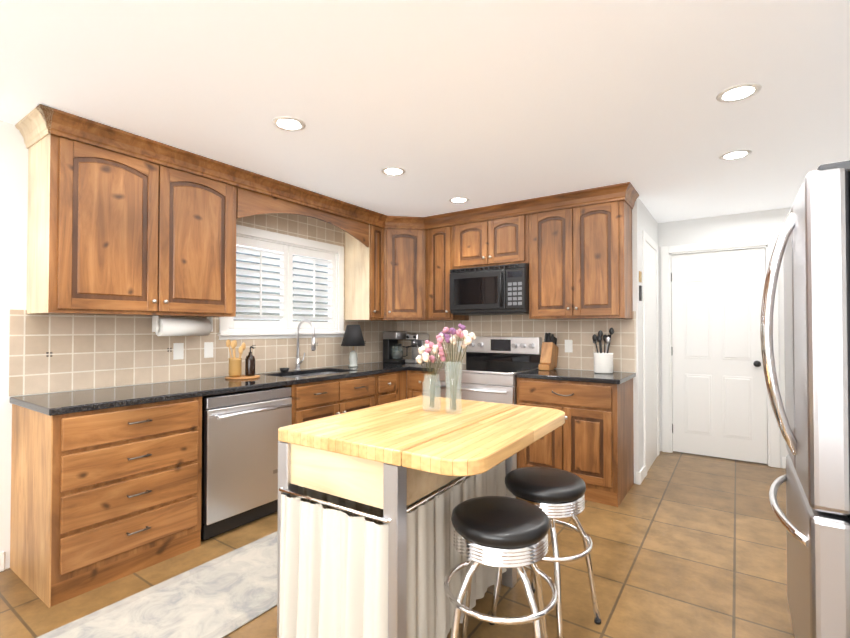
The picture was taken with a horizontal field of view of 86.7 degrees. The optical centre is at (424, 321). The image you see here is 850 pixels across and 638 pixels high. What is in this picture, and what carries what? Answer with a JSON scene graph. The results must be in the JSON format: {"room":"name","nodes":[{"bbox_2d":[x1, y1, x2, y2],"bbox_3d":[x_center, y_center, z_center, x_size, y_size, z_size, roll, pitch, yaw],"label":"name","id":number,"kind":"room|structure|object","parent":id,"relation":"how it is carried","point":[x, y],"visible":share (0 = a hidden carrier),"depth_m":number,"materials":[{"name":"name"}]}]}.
{"room":"kitchen","nodes":[
{"label":"kitchen","id":0,"kind":"room"},
{"bbox_2d":[0,120,396,569],"bbox_3d":[-2.333,0.124,2.394,0.129,2.400,7.120,-1,-1,35],"label":"wall","id":1,"kind":"structure","parent":0,"point":[95,351],"depth_m":2.73,"materials":[{"name":"tile"}]},
{"bbox_2d":[0,551,4,571],"bbox_3d":[-3.276,1.253,0.907,0.014,0.100,3.630,-1,-1,35],"label":"baseboard","id":2,"kind":"structure","parent":1,"relation":"attached to","point":[2,554],"depth_m":2.39,"materials":[{"name":"white wood"}]},
{"bbox_2d":[26,133,236,316],"bbox_3d":[-1.744,-0.552,2.818,0.381,1.027,1.055,-1,-1,35],"label":"upper cabinet","id":3,"kind":"object","parent":1,"relation":"attached to","point":[109,232],"visible":1,"depth_m":2.58,"materials":[{"name":"brown wood"}]},
{"bbox_2d":[152,316,212,335],"bbox_3d":[-1.627,0.031,3.037,0.116,0.132,0.376,-1,-1,35],"label":"paper towel holder","id":4,"kind":"object","parent":3,"relation":"attached to","point":[179,327],"visible":1,"depth_m":2.98,"materials":[{"name":"white paper"}]},
{"bbox_2d":[173,343,183,359],"bbox_3d":[-1.726,0.208,3.152,0.005,0.115,0.070,-1,-1,35],"label":"electrical outlet plate","id":5,"kind":"object","parent":1,"relation":"attached to","point":[178,350],"depth_m":3.15,"materials":[{"name":"white plastic"}]},
{"bbox_2d":[46,341,365,356],"bbox_3d":[-1.385,0.203,3.646,0.002,0.027,2.667,-1,-1,35],"label":"accent tiles","id":6,"kind":"structure","parent":1,"relation":"attached to","point":[167,350],"depth_m":3.09,"materials":[{"name":"brown tile"}]},
{"bbox_2d":[204,342,212,357],"bbox_3d":[-1.600,0.211,3.332,0.005,0.115,0.070,-1,-1,35],"label":"electrical outlet plate","id":7,"kind":"object","parent":1,"relation":"attached to","point":[208,346],"depth_m":3.33,"materials":[{"name":"white plastic"}]},
{"bbox_2d":[218,224,344,339],"bbox_3d":[-1.224,-0.303,3.970,0.165,0.900,1.325,-1,-1,35],"label":"window","id":8,"kind":"structure","parent":1,"relation":"in","point":[255,234],"depth_m":3.99,"materials":[{"name":"white wood"}]},
{"bbox_2d":[228,236,334,327],"bbox_3d":[-1.230,-0.305,3.975,0.108,0.755,1.137,-1,-1,35],"label":"window shutters","id":9,"kind":"object","parent":8,"relation":"attached to","point":[286,284],"visible":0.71,"depth_m":3.92,"materials":[{"name":"white wood"}]},
{"bbox_2d":[15,104,638,229],"bbox_3d":[-0.226,-1.006,3.096,2.566,0.112,3.346,-1,-1,35],"label":"crown molding","id":10,"kind":"structure","parent":1,"relation":"attached to","point":[39,122],"depth_m":3.29,"materials":[{"name":"brown wood"}]},
{"bbox_2d":[345,224,383,319],"bbox_3d":[-0.591,-0.528,4.483,0.381,1.027,0.209,-1,-1,35],"label":"upper cabinet","id":11,"kind":"object","parent":1,"relation":"attached to","point":[364,282],"visible":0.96,"depth_m":4.40,"materials":[{"name":"brown wood"}]},
{"bbox_2d":[236,186,368,246],"bbox_3d":[-0.940,-0.886,3.759,0.022,0.331,1.383,-1,-1,35],"label":"arched valance","id":12,"kind":"object","parent":11,"relation":"attached to","point":[250,203],"visible":0.5,"depth_m":3.54,"materials":[{"name":"brown wood"}]},
{"bbox_2d":[367,228,438,320],"bbox_3d":[-0.249,-0.524,4.760,0.628,1.026,0.628,-1,-1,35],"label":"upper cabinet","id":13,"kind":"object","parent":1,"relation":"attached to","point":[404,274],"visible":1,"depth_m":4.51,"materials":[{"name":"brown wood"}]},
{"bbox_2d":[0,451,794,637],"bbox_3d":[-0.243,1.353,1.608,4.440,0.080,8.480,-1,-1,35],"label":"floor","id":14,"kind":"structure","parent":0,"point":[687,545],"depth_m":2.38,"materials":[{"name":"tile"}]},
{"bbox_2d":[10,397,201,607],"bbox_3d":[-1.758,0.885,2.534,0.659,0.884,0.716,-1,-1,35],"label":"base cabinet","id":15,"kind":"object","parent":14,"relation":"on","point":[101,497],"visible":0.98,"depth_m":2.29,"materials":[{"name":"brown wood"}]},
{"bbox_2d":[37,531,277,637],"bbox_3d":[-1.418,1.308,1.590,0.630,0.008,2.670,-1,-1,35],"label":"rug","id":16,"kind":"object","parent":14,"relation":"on","point":[224,595],"depth_m":2.09,"materials":[{"name":"fabric"}]},
{"bbox_2d":[201,386,291,540],"bbox_3d":[-1.354,0.899,3.093,0.682,0.872,0.619,-1,-1,35],"label":"dishwasher","id":17,"kind":"object","parent":14,"relation":"on","point":[239,480],"visible":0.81,"depth_m":2.86,"materials":[{"name":"silver metal"}]},
{"bbox_2d":[283,374,375,424],"bbox_3d":[-0.922,0.902,3.739,0.661,0.884,0.907,-1,-1,35],"label":"base cabinet","id":18,"kind":"object","parent":14,"relation":"on","point":[317,400],"visible":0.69,"depth_m":3.50,"materials":[{"name":"brown wood"}]},
{"bbox_2d":[10,362,437,415],"bbox_3d":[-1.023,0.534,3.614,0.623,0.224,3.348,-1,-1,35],"label":"countertop","id":19,"kind":"structure","parent":18,"relation":"on","point":[58,403],"depth_m":2.73,"materials":[{"name":"black stone"}]},
{"bbox_2d":[225,375,259,379],"bbox_3d":[-1.352,0.411,3.340,0.240,0.012,0.240,-1,-1,35],"label":"round tray","id":20,"kind":"object","parent":19,"relation":"on","point":[241,377],"visible":0.79,"depth_m":3.25,"materials":[{"name":"brown wood"}]},
{"bbox_2d":[226,339,245,376],"bbox_3d":[-1.391,0.267,3.326,0.108,0.273,0.142,-1,-1,35],"label":"utensil crock","id":21,"kind":"object","parent":20,"relation":"on","point":[235,367],"visible":1,"depth_m":3.28,"materials":[{"name":"brown"}]},
{"bbox_2d":[245,346,254,375],"bbox_3d":[-1.310,0.295,3.379,0.078,0.220,0.072,-1,-1,35],"label":"soap bottle","id":22,"kind":"object","parent":20,"relation":"on","point":[250,364],"visible":1,"depth_m":3.35,"materials":[{"name":"brown glass"}]},
{"bbox_2d":[279,368,288,371],"bbox_3d":[-1.190,0.409,3.811,0.083,0.030,0.084,-1,-1,35],"label":"soap dish","id":23,"kind":"object","parent":19,"relation":"on","point":[284,369],"visible":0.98,"depth_m":3.78,"materials":[{"name":"black plastic"}]},
{"bbox_2d":[294,319,315,370],"bbox_3d":[-1.017,0.203,3.897,0.246,0.446,0.109,-1,-1,35],"label":"faucet","id":24,"kind":"object","parent":19,"relation":"on","point":[313,348],"visible":1,"depth_m":3.90,"materials":[{"name":"silver metal"}]},
{"bbox_2d":[341,325,364,366],"bbox_3d":[-0.688,0.232,4.318,0.230,0.400,0.230,-1,-1,35],"label":"light","id":25,"kind":"object","parent":19,"relation":"on","point":[353,336],"visible":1,"depth_m":4.26,"materials":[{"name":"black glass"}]},
{"bbox_2d":[383,331,407,362],"bbox_3d":[-0.321,0.272,4.865,0.200,0.335,0.194,-1,-1,35],"label":"coffee maker","id":26,"kind":"object","parent":19,"relation":"on","point":[392,353],"visible":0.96,"depth_m":4.81,"materials":[{"name":"black plastic"}]},
{"bbox_2d":[405,333,428,362],"bbox_3d":[-0.105,0.284,4.807,0.156,0.310,0.311,-1,-1,35],"label":"espresso machine","id":27,"kind":"object","parent":19,"relation":"on","point":[418,340],"visible":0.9,"depth_m":4.79,"materials":[{"name":"silver metal"}]},
{"bbox_2d":[375,370,406,405],"bbox_3d":[-0.533,0.910,4.299,0.661,0.884,0.450,-1,-1,35],"label":"base cabinet","id":28,"kind":"object","parent":14,"relation":"on","point":[390,387],"visible":0.25,"depth_m":4.11,"materials":[{"name":"brown wood"}]},
{"bbox_2d":[407,370,434,398],"bbox_3d":[0.125,0.913,4.459,0.345,0.884,0.661,-1,-1,35],"label":"base cabinet","id":29,"kind":"object","parent":14,"relation":"on","point":[415,381],"visible":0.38,"depth_m":4.25,"materials":[{"name":"brown wood"}]},
{"bbox_2d":[408,363,463,371],"bbox_3d":[0.142,0.452,4.466,0.318,0.034,0.623,-1,-1,35],"label":"countertop","id":30,"kind":"structure","parent":29,"relation":"on","point":[416,368],"depth_m":4.28,"materials":[{"name":"black stone"}]},
{"bbox_2d":[277,396,564,637],"bbox_3d":[0.036,0.868,1.952,0.897,0.900,1.112,-1,-1,33],"label":"island table","id":31,"kind":"object","parent":14,"relation":"on","point":[370,499],"visible":0.9,"depth_m":1.62,"materials":[{"name":"beige wood"}]},
{"bbox_2d":[416,340,446,411],"bbox_3d":[0.030,0.253,2.115,0.153,0.332,0.155,-1,-1,35],"label":"flower vase","id":32,"kind":"object","parent":31,"relation":"on","point":[427,348],"visible":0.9,"depth_m":2.11,"materials":[{"name":"clear glass"}]},
{"bbox_2d":[436,324,475,413],"bbox_3d":[0.138,0.214,2.067,0.185,0.410,0.179,-1,-1,35],"label":"flower vase","id":33,"kind":"object","parent":31,"relation":"on","point":[465,336],"visible":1,"depth_m":2.05,"materials":[{"name":"clear glass"}]},
{"bbox_2d":[434,336,541,468],"bbox_3d":[0.571,0.747,4.116,0.771,1.205,0.718,-1,-1,35],"label":"range","id":34,"kind":"object","parent":14,"relation":"on","point":[491,367],"visible":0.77,"depth_m":4.08,"materials":[{"name":"silver metal"}]},
{"bbox_2d":[444,496,557,637],"bbox_3d":[0.266,0.992,1.602,0.400,0.643,0.400,0,-1,15],"label":"stool","id":35,"kind":"object","parent":14,"relation":"on","point":[501,531],"visible":1,"depth_m":1.50,"materials":[{"name":"black leather"}]},
{"bbox_2d":[489,467,600,637],"bbox_3d":[0.525,0.997,1.976,0.400,0.643,0.400,-1,-1,45],"label":"stool","id":36,"kind":"object","parent":14,"relation":"on","point":[552,493],"visible":0.67,"depth_m":1.87,"materials":[{"name":"black leather"}]},
{"bbox_2d":[517,378,633,506],"bbox_3d":[1.227,0.901,3.694,0.776,0.884,0.664,-1,-1,35],"label":"base cabinet","id":37,"kind":"object","parent":14,"relation":"on","point":[590,441],"visible":0.71,"depth_m":3.39,"materials":[{"name":"brown wood"}]},
{"bbox_2d":[516,369,635,383],"bbox_3d":[1.243,0.441,3.703,0.800,0.034,0.623,-1,-1,35],"label":"countertop","id":38,"kind":"structure","parent":37,"relation":"on","point":[591,376],"depth_m":3.53,"materials":[{"name":"black stone"}]},
{"bbox_2d":[538,333,558,370],"bbox_3d":[1.107,0.264,4.029,0.100,0.328,0.251,-1,-1,35],"label":"knife block","id":39,"kind":"object","parent":38,"relation":"on","point":[549,355],"visible":1,"depth_m":3.98,"materials":[{"name":"brown wood"}]},
{"bbox_2d":[592,327,613,373],"bbox_3d":[1.466,0.236,3.714,0.175,0.374,0.156,-1,-1,35],"label":"utensil crock","id":40,"kind":"object","parent":38,"relation":"on","point":[603,362],"visible":1,"depth_m":3.66,"materials":[{"name":"white ceramic"}]},
{"bbox_2d":[760,160,849,637],"bbox_3d":[1.651,0.424,1.490,0.857,1.775,0.840,-1,-1,35],"label":"fridge","id":41,"kind":"object","parent":14,"relation":"on","point":[811,248],"visible":1,"depth_m":1.33,"materials":[{"name":"grey metal"}]},
{"bbox_2d":[0,0,849,222],"bbox_3d":[-0.243,-1.127,1.644,4.440,0.080,8.480,-1,-1,35],"label":"ceiling","id":42,"kind":"structure","parent":0,"point":[477,103],"depth_m":2.10,"materials":[{"name":"white paint"}]},
{"bbox_2d":[272,116,305,130],"bbox_3d":[-0.740,-1.073,2.447,0.176,0.004,0.176,-1,-1,35],"label":"recessed light","id":43,"kind":"object","parent":42,"relation":"in","point":[285,123],"visible":1,"depth_m":2.44,"materials":[{"name":"white"}]},
{"bbox_2d":[381,167,405,175],"bbox_3d":[-0.224,-1.062,3.187,0.176,0.004,0.176,-1,-1,35],"label":"recessed light","id":44,"kind":"object","parent":42,"relation":"in","point":[393,171],"visible":1,"depth_m":3.19,"materials":[{"name":"white glass"}]},
{"bbox_2d":[449,197,468,202],"bbox_3d":[0.294,-1.051,3.901,0.176,0.004,0.176,-1,-1,35],"label":"recessed light","id":45,"kind":"object","parent":42,"relation":"in","point":[458,200],"visible":1,"depth_m":3.90,"materials":[{"name":"white"}]},
{"bbox_2d":[719,150,751,159],"bbox_3d":[1.990,-1.066,2.886,0.176,0.004,0.176,-1,-1,35],"label":"recessed light","id":46,"kind":"object","parent":42,"relation":"in","point":[735,155],"visible":1,"depth_m":2.89,"materials":[{"name":"white glass"}]},
{"bbox_2d":[716,83,760,102],"bbox_3d":[1.479,-1.077,2.125,0.176,0.004,0.176,-1,-1,35],"label":"recessed light","id":47,"kind":"object","parent":42,"relation":"in","point":[739,92],"visible":1,"depth_m":2.12,"materials":[{"name":"white glass"}]},
{"bbox_2d":[397,197,640,483],"bbox_3d":[0.751,0.155,4.509,2.550,2.400,0.129,-1,-1,35],"label":"wall","id":48,"kind":"structure","parent":0,"point":[580,333],"depth_m":3.99,"materials":[{"name":"tile"}]},
{"bbox_2d":[425,225,468,320],"bbox_3d":[0.215,-0.527,4.588,0.321,1.026,0.381,-1,-1,35],"label":"upper cabinet","id":49,"kind":"object","parent":48,"relation":"attached to","point":[438,254],"visible":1,"depth_m":4.46,"materials":[{"name":"brown wood"}]},
{"bbox_2d":[457,341,462,351],"bbox_3d":[0.364,0.260,4.694,0.070,0.115,0.005,-1,-1,35],"label":"electrical outlet plate","id":50,"kind":"object","parent":48,"relation":"attached to","point":[459,347],"depth_m":4.69,"materials":[{"name":"white plastic"}]},
{"bbox_2d":[453,214,528,268],"bbox_3d":[0.668,-0.776,4.278,0.773,0.536,0.381,-1,-1,35],"label":"upper cabinet","id":51,"kind":"object","parent":48,"relation":"attached to","point":[499,241],"visible":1,"depth_m":4.12,"materials":[{"name":"brown wood"}]},
{"bbox_2d":[450,263,528,315],"bbox_3d":[0.650,-0.285,4.245,0.769,0.437,0.441,-1,-1,35],"label":"microwave","id":52,"kind":"object","parent":51,"relation":"attached to","point":[495,290],"visible":0.98,"depth_m":4.07,"materials":[{"name":"black plastic"}]},
{"bbox_2d":[565,340,572,352],"bbox_3d":[1.292,0.221,4.051,0.070,0.115,0.005,-1,-1,35],"label":"electrical outlet plate","id":53,"kind":"object","parent":48,"relation":"attached to","point":[568,346],"depth_m":4.04,"materials":[{"name":"white plastic"}]},
{"bbox_2d":[529,200,632,318],"bbox_3d":[1.308,-0.537,3.831,0.776,1.027,0.381,-1,-1,35],"label":"upper cabinet","id":54,"kind":"object","parent":48,"relation":"attached to","point":[580,262],"visible":1,"depth_m":3.67,"materials":[{"name":"brown wood"}]},
{"bbox_2d":[639,198,659,467],"bbox_3d":[2.100,0.153,4.322,0.120,2.400,1.100,-1,-1,35],"label":"wall","id":55,"kind":"structure","parent":0,"point":[648,224],"depth_m":3.92,"materials":[{"name":"white paint"}]},
{"bbox_2d":[639,285,641,300],"bbox_3d":[1.828,-0.240,3.816,0.015,0.130,0.060,-1,-1,35],"label":"switch","id":56,"kind":"object","parent":55,"relation":"attached to","point":[640,286],"depth_m":3.79,"materials":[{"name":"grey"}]},
{"bbox_2d":[639,271,641,281],"bbox_3d":[1.826,-0.380,3.820,0.012,0.090,0.070,-1,-1,35],"label":"switch","id":57,"kind":"object","parent":55,"relation":"attached to","point":[640,273],"depth_m":3.79,"materials":[{"name":"brown plastic"}]},
{"bbox_2d":[642,230,659,476],"bbox_3d":[2.145,0.279,4.264,0.018,2.145,0.850,-1,-1,35],"label":"door frame","id":58,"kind":"structure","parent":55,"relation":"attached to","point":[651,435],"depth_m":4.23,"materials":[{"name":"white wood"}]},
{"bbox_2d":[658,207,790,467],"bbox_3d":[3.175,0.152,4.319,1.890,2.400,0.120,-1,-1,35],"label":"wall","id":59,"kind":"structure","parent":0,"point":[759,224],"depth_m":4.39,"materials":[{"name":"white paint"}]},
{"bbox_2d":[671,248,766,463],"bbox_3d":[2.880,0.323,4.455,0.796,2.040,0.118,-1,-1,35],"label":"hall door","id":60,"kind":"structure","parent":59,"relation":"in","point":[719,398],"depth_m":4.46,"materials":[{"name":"white wood"}]},
{"bbox_2d":[661,236,779,467],"bbox_3d":[2.911,0.282,4.489,0.970,2.145,0.138,-1,-1,35],"label":"door frame","id":61,"kind":"structure","parent":59,"relation":"attached to","point":[773,428],"depth_m":4.62,"materials":[{"name":"white wood"}]},
{"bbox_2d":[782,457,785,468],"bbox_3d":[3.539,1.298,3.968,0.610,0.100,0.014,-1,-1,35],"label":"baseboard","id":62,"kind":"structure","parent":59,"relation":"attached to","point":[783,459],"depth_m":4.13,"materials":[{"name":"white wood"}]}
]}

